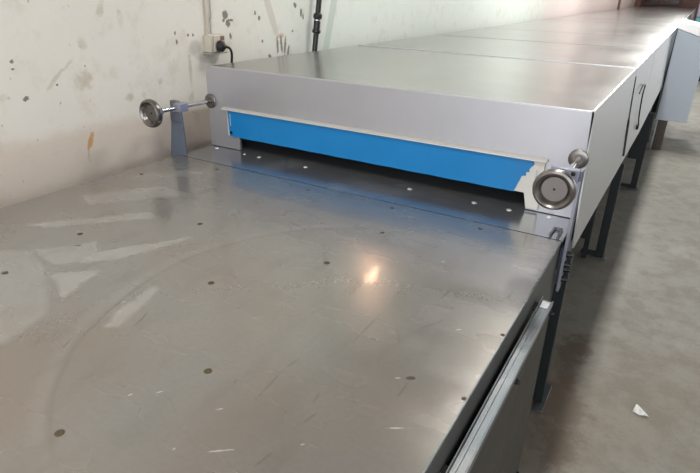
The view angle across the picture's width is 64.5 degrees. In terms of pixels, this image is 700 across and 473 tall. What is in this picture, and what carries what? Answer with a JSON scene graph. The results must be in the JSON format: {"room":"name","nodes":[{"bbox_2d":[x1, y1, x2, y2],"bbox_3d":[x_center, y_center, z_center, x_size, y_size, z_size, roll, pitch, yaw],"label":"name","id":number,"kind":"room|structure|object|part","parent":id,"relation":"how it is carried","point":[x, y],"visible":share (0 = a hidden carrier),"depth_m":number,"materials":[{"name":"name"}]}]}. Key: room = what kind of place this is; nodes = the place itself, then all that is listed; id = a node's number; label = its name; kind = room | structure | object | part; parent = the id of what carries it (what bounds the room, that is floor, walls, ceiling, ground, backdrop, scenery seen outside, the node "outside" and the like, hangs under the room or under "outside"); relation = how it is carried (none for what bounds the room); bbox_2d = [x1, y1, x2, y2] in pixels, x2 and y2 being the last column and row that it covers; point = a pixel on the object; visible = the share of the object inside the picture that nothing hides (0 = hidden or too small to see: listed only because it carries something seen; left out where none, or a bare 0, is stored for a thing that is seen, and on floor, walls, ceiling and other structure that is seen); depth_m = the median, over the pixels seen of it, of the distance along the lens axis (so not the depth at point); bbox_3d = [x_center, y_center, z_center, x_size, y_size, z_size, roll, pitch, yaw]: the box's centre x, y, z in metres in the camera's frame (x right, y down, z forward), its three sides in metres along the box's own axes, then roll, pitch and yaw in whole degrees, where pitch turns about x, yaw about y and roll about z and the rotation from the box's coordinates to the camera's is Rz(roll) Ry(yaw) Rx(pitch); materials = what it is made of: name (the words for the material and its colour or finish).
{"room":"processing plant","nodes":[
{"label":"processing plant","id":0,"kind":"room"},
{"bbox_2d":[0,0,634,207],"bbox_3d":[3.726,-4.510,9.553,0.250,3.800,27.100,15,27,27],"label":"wall","id":1,"kind":"structure","parent":0,"point":[76,76],"depth_m":2.40,"materials":[{"name":"paint"}]},
{"bbox_2d":[203,0,207,33],"bbox_3d":[-0.665,-2.079,2.191,0.009,2.411,0.016,15,27,27],"label":"wire","id":2,"kind":"object","parent":1,"relation":"attached to","point":[203,0],"visible":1,"depth_m":2.65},
{"bbox_2d":[209,0,211,33],"bbox_3d":[-0.647,-2.091,2.218,0.007,2.410,0.012,15,27,27],"label":"wire","id":3,"kind":"object","parent":1,"relation":"attached to","point":[209,0],"visible":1,"depth_m":2.68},
{"bbox_2d":[203,33,227,54],"bbox_3d":[-0.661,-0.945,2.720,0.056,0.090,0.122,15,27,27],"label":"wall socket","id":4,"kind":"object","parent":1,"relation":"attached to","point":[210,40],"visible":0.84,"depth_m":2.69,"materials":[{"name":"plastic"}]},
{"bbox_2d":[216,40,232,62],"bbox_3d":[-0.616,-0.401,3.008,0.059,1.262,0.182,8,25,13],"label":"power cord","id":5,"kind":"object","parent":4,"relation":"hanging from","point":[221,46],"visible":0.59,"depth_m":2.69,"materials":[{"name":"black plastic"}]},
{"bbox_3d":[-0.607,-0.395,3.021,0.034,1.240,0.158,5,24,7],"label":"cord","id":6,"kind":"part","parent":5,"relation":"part of","materials":[{"name":"black rubber"}]},
{"bbox_2d":[312,0,321,51],"bbox_3d":[-0.164,-1.640,3.272,0.068,3.456,0.618,16,28,29],"label":"drain pipe","id":7,"kind":"object","parent":1,"relation":"attached to","point":[317,16],"visible":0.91,"depth_m":3.35,"materials":[{"name":"black plastic"}]},
{"bbox_2d":[634,0,642,6],"bbox_3d":[9.838,-8.441,18.661,0.170,3.800,0.600,15,27,27],"label":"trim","id":8,"kind":"structure","parent":1,"relation":"attached to","point":[637,2],"depth_m":18.66,"materials":[{"name":"brown wood"}]},
{"bbox_2d":[518,81,699,472],"bbox_3d":[6.429,-1.954,8.916,6.750,0.200,27.700,15,27,27],"label":"floor","id":9,"kind":"structure","parent":0,"point":[628,335],"depth_m":2.87,"materials":[{"name":"concrete"}]},
{"bbox_2d":[0,155,561,472],"bbox_3d":[-0.676,0.662,1.325,1.737,0.901,2.485,15,27,27],"label":"table","id":10,"kind":"object","parent":9,"relation":"on","point":[175,314],"visible":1,"depth_m":1.28,"materials":[{"name":"metal"}]},
{"bbox_3d":[-0.008,0.564,0.690,0.032,0.024,2.228,15,27,27],"label":"rail","id":11,"kind":"part","parent":10,"relation":"part of","materials":[{"name":"metal"}]},
{"bbox_2d":[180,5,696,413],"bbox_3d":[5.754,-3.810,11.201,1.762,1.274,22.728,15,27,27],"label":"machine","id":12,"kind":"object","parent":9,"relation":"on","point":[460,124],"visible":0.77,"depth_m":2.33,"materials":[{"name":"metal"}]},
{"bbox_2d":[139,94,215,156],"bbox_3d":[-0.753,-0.448,2.506,0.131,0.392,0.369,15,27,27],"label":"handwheel adjuster","id":13,"kind":"object","parent":12,"relation":"attached to","point":[151,113],"visible":0.99,"depth_m":2.44,"materials":[{"name":"metal"}]},
{"bbox_3d":[-0.768,-0.528,2.448,0.065,0.042,0.006,15,27,27],"label":"clamp plate","id":14,"kind":"part","parent":13,"relation":"part of","materials":[{"name":"metal"}]},
{"bbox_3d":[-0.777,-0.409,2.514,0.099,0.313,0.008,15,27,27],"label":"bracket arm","id":15,"kind":"part","parent":13,"relation":"part of"},
{"bbox_3d":[-0.731,-0.580,2.467,0.017,0.017,0.306,15,27,27],"label":"rod","id":16,"kind":"part","parent":13,"relation":"part of","materials":[{"name":"metal"}]},
{"bbox_3d":[0.306,-0.416,2.697,1.683,0.010,1.411,15,27,27],"label":"bed plate","id":17,"kind":"part","parent":12,"relation":"part of","materials":[{"name":"metal"}]},
{"bbox_3d":[0.042,-0.424,2.221,1.464,0.010,0.026,15,27,27],"label":"guard trim","id":18,"kind":"part","parent":12,"relation":"part of","materials":[{"name":"beige metal"}]},
{"bbox_3d":[0.059,-0.425,2.234,1.681,0.368,0.012,15,27,27],"label":"plate","id":19,"kind":"part","parent":12,"relation":"part of","materials":[{"name":"metal"}]},
{"bbox_3d":[0.408,-0.814,2.706,1.669,0.028,1.354,15,27,27],"label":"panel","id":20,"kind":"part","parent":12,"relation":"part of","materials":[{"name":"metal"}]},
{"bbox_3d":[1.083,-1.266,3.753,1.669,0.027,1.282,15,27,27],"label":"panel","id":21,"kind":"part","parent":12,"relation":"part of","materials":[{"name":"metal"}]},
{"bbox_3d":[0.839,0.702,2.414,0.038,0.012,0.200,15,27,27],"label":"foot plate","id":22,"kind":"part","parent":12,"relation":"part of","materials":[{"name":"metal"}]},
{"bbox_3d":[1.740,-1.707,4.772,1.669,0.028,1.282,15,27,27],"label":"panel","id":23,"kind":"part","parent":12,"relation":"part of","materials":[{"name":"metal"}]},
{"bbox_3d":[0.819,0.385,2.258,0.042,0.693,0.044,15,27,27],"label":"leg","id":24,"kind":"part","parent":12,"relation":"part of","materials":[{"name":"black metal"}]},
{"bbox_2d":[532,149,588,291],"bbox_3d":[0.661,-0.041,1.757,0.126,0.447,0.389,15,27,27],"label":"handwheel adjuster","id":25,"kind":"object","parent":12,"relation":"attached to","point":[555,188],"visible":1,"depth_m":1.57,"materials":[{"name":"metal"}]},
{"bbox_3d":[0.693,-0.014,1.746,0.006,0.408,0.055,15,27,27],"label":"bracket arm","id":26,"kind":"part","parent":25,"relation":"part of"},
{"bbox_3d":[0.675,-0.201,1.712,0.017,0.017,0.326,15,27,27],"label":"rod","id":27,"kind":"part","parent":25,"relation":"part of","materials":[{"name":"metal"}]},
{"bbox_3d":[6.454,-3.717,10.922,0.060,0.069,22.300,15,27,27],"label":"frame rail","id":28,"kind":"part","parent":12,"relation":"part of","materials":[{"name":"grey metal"}]},
{"bbox_3d":[2.397,-2.148,5.792,1.669,0.028,1.282,15,27,27],"label":"panel","id":29,"kind":"part","parent":12,"relation":"part of","materials":[{"name":"metal"}]},
{"bbox_3d":[1.569,-0.156,3.572,0.029,0.638,0.044,15,27,27],"label":"leg","id":30,"kind":"part","parent":12,"relation":"part of","materials":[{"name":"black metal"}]},
{"bbox_3d":[1.674,0.135,3.725,0.082,0.012,0.080,15,27,27],"label":"foot plate","id":31,"kind":"part","parent":12,"relation":"part of","materials":[{"name":"metal"}]},
{"bbox_3d":[3.053,-2.588,6.811,1.669,0.027,1.282,15,27,27],"label":"panel","id":32,"kind":"part","parent":12,"relation":"part of","materials":[{"name":"metal"}]},
{"bbox_3d":[1.128,-0.388,2.413,0.029,0.525,1.358,15,27,27],"label":"panel","id":33,"kind":"part","parent":12,"relation":"part of","materials":[{"name":"metal"}]},
{"bbox_3d":[1.680,-0.162,3.593,0.052,0.638,0.044,15,27,27],"label":"leg","id":34,"kind":"part","parent":12,"relation":"part of","materials":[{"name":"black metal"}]},
{"bbox_3d":[3.710,-3.029,7.830,1.669,0.028,1.282,15,27,27],"label":"panel","id":35,"kind":"part","parent":12,"relation":"part of","materials":[{"name":"metal"}]},
{"bbox_3d":[4.367,-3.470,8.849,1.669,0.028,1.282,15,27,27],"label":"panel","id":36,"kind":"part","parent":12,"relation":"part of","materials":[{"name":"metal"}]},
{"bbox_3d":[1.487,-0.632,2.947,0.036,0.421,0.015,5,24,8],"label":"seal cord","id":37,"kind":"part","parent":12,"relation":"part of","materials":[{"name":"black rubber"}]},
{"bbox_3d":[5.023,-3.910,9.868,1.669,0.027,1.282,15,27,27],"label":"panel","id":38,"kind":"part","parent":12,"relation":"part of","materials":[{"name":"metal"}]},
{"bbox_3d":[1.804,-0.820,3.474,0.029,0.575,1.278,15,27,27],"label":"panel","id":39,"kind":"part","parent":12,"relation":"part of","materials":[{"name":"metal"}]},
{"bbox_3d":[5.680,-4.351,10.887,1.669,0.028,1.282,15,27,27],"label":"panel","id":40,"kind":"part","parent":12,"relation":"part of","materials":[{"name":"metal"}]},
{"bbox_3d":[2.590,-0.756,4.921,0.052,0.678,0.044,15,27,27],"label":"leg","id":41,"kind":"part","parent":12,"relation":"part of","materials":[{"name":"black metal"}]},
{"bbox_3d":[1.733,-0.765,3.325,0.021,0.290,0.473,15,27,27],"label":"latch cord","id":42,"kind":"part","parent":12,"relation":"part of","materials":[{"name":"black rubber"}]},
{"bbox_3d":[6.337,-4.792,11.907,1.669,0.028,1.282,15,27,27],"label":"panel","id":43,"kind":"part","parent":12,"relation":"part of","materials":[{"name":"metal"}]},
{"bbox_3d":[6.994,-5.231,12.926,1.669,0.027,1.282,15,27,27],"label":"panel","id":44,"kind":"part","parent":12,"relation":"part of","materials":[{"name":"metal"}]},
{"bbox_3d":[2.461,-1.260,4.493,0.029,0.575,1.278,15,27,27],"label":"panel","id":45,"kind":"part","parent":12,"relation":"part of","materials":[{"name":"metal"}]},
{"bbox_3d":[7.650,-5.673,13.945,1.669,0.028,1.282,15,27,27],"label":"panel","id":46,"kind":"part","parent":12,"relation":"part of","materials":[{"name":"metal"}]},
{"bbox_3d":[3.599,-1.457,6.587,0.050,0.638,0.044,15,27,27],"label":"leg","id":47,"kind":"part","parent":12,"relation":"part of","materials":[{"name":"grey metal"}]},
{"bbox_3d":[8.307,-6.113,14.964,1.669,0.028,1.282,15,27,27],"label":"panel","id":48,"kind":"part","parent":12,"relation":"part of","materials":[{"name":"metal"}]},
{"bbox_3d":[8.964,-6.553,15.983,1.669,0.027,1.282,15,27,27],"label":"panel","id":49,"kind":"part","parent":12,"relation":"part of","materials":[{"name":"metal"}]},
{"bbox_3d":[3.118,-1.701,5.513,0.029,0.575,1.278,15,27,27],"label":"panel","id":50,"kind":"part","parent":12,"relation":"part of","materials":[{"name":"metal"}]},
{"bbox_3d":[9.620,-6.994,17.003,1.669,0.028,1.282,15,27,27],"label":"panel","id":51,"kind":"part","parent":12,"relation":"part of","materials":[{"name":"metal"}]},
{"bbox_3d":[10.277,-7.435,18.022,1.669,0.028,1.282,15,27,27],"label":"panel","id":52,"kind":"part","parent":12,"relation":"part of","materials":[{"name":"metal"}]},
{"bbox_3d":[3.775,-2.142,6.532,0.029,0.575,1.278,15,27,27],"label":"panel","id":53,"kind":"part","parent":12,"relation":"part of","materials":[{"name":"metal"}]},
{"bbox_3d":[11.059,-7.959,19.235,1.669,0.027,1.772,15,27,27],"label":"panel","id":54,"kind":"part","parent":12,"relation":"part of","materials":[{"name":"metal"}]},
{"bbox_2d":[633,404,648,416],"bbox_3d":[1.235,0.738,2.344,0.048,0.018,0.064,-19,32,-38],"label":"paper scrap","id":55,"kind":"object","parent":9,"relation":"on","point":[637,409],"visible":1,"depth_m":2.35,"materials":[{"name":"white paper"}]},
{"bbox_2d":[650,19,699,149],"bbox_3d":[3.861,-1.784,6.462,0.334,1.374,1.109,15,27,27],"label":"cabinet","id":56,"kind":"object","parent":9,"relation":"on","point":[682,75],"visible":1,"depth_m":6.00,"materials":[{"name":"metal"}]},
{"bbox_3d":[3.532,-1.164,6.327,0.095,0.339,0.080,15,27,27],"label":"leg","id":57,"kind":"part","parent":56,"relation":"part of","materials":[{"name":"brown metal"}]},
{"bbox_3d":[3.781,-2.324,6.154,0.217,0.141,0.909,15,27,27],"label":"lid","id":58,"kind":"part","parent":56,"relation":"part of","materials":[{"name":"white metal"}]},
{"bbox_2d":[695,4,699,80],"bbox_3d":[7.882,-4.301,11.965,0.900,1.650,2.000,15,27,27],"label":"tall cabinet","id":59,"kind":"object","parent":9,"relation":"on","point":[697,19],"visible":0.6,"depth_m":11.20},
{"bbox_2d":[642,0,699,20],"bbox_3d":[13.441,-8.448,18.899,6.150,3.800,0.250,15,27,27],"label":"wall","id":60,"kind":"structure","parent":0,"point":[686,3],"depth_m":19.72,"materials":[{"name":"brown"}]},
{"bbox_2d":[642,0,682,5],"bbox_3d":[11.269,-8.751,19.914,1.350,0.810,0.150,15,27,27],"label":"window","id":61,"kind":"structure","parent":60,"relation":"in","point":[645,2],"depth_m":19.98,"materials":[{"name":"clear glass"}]},
{"bbox_3d":[11.269,-8.768,19.927,1.130,0.730,0.040,15,27,27],"label":"pane","id":62,"kind":"part","parent":61,"relation":"part of","materials":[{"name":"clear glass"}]}
]}

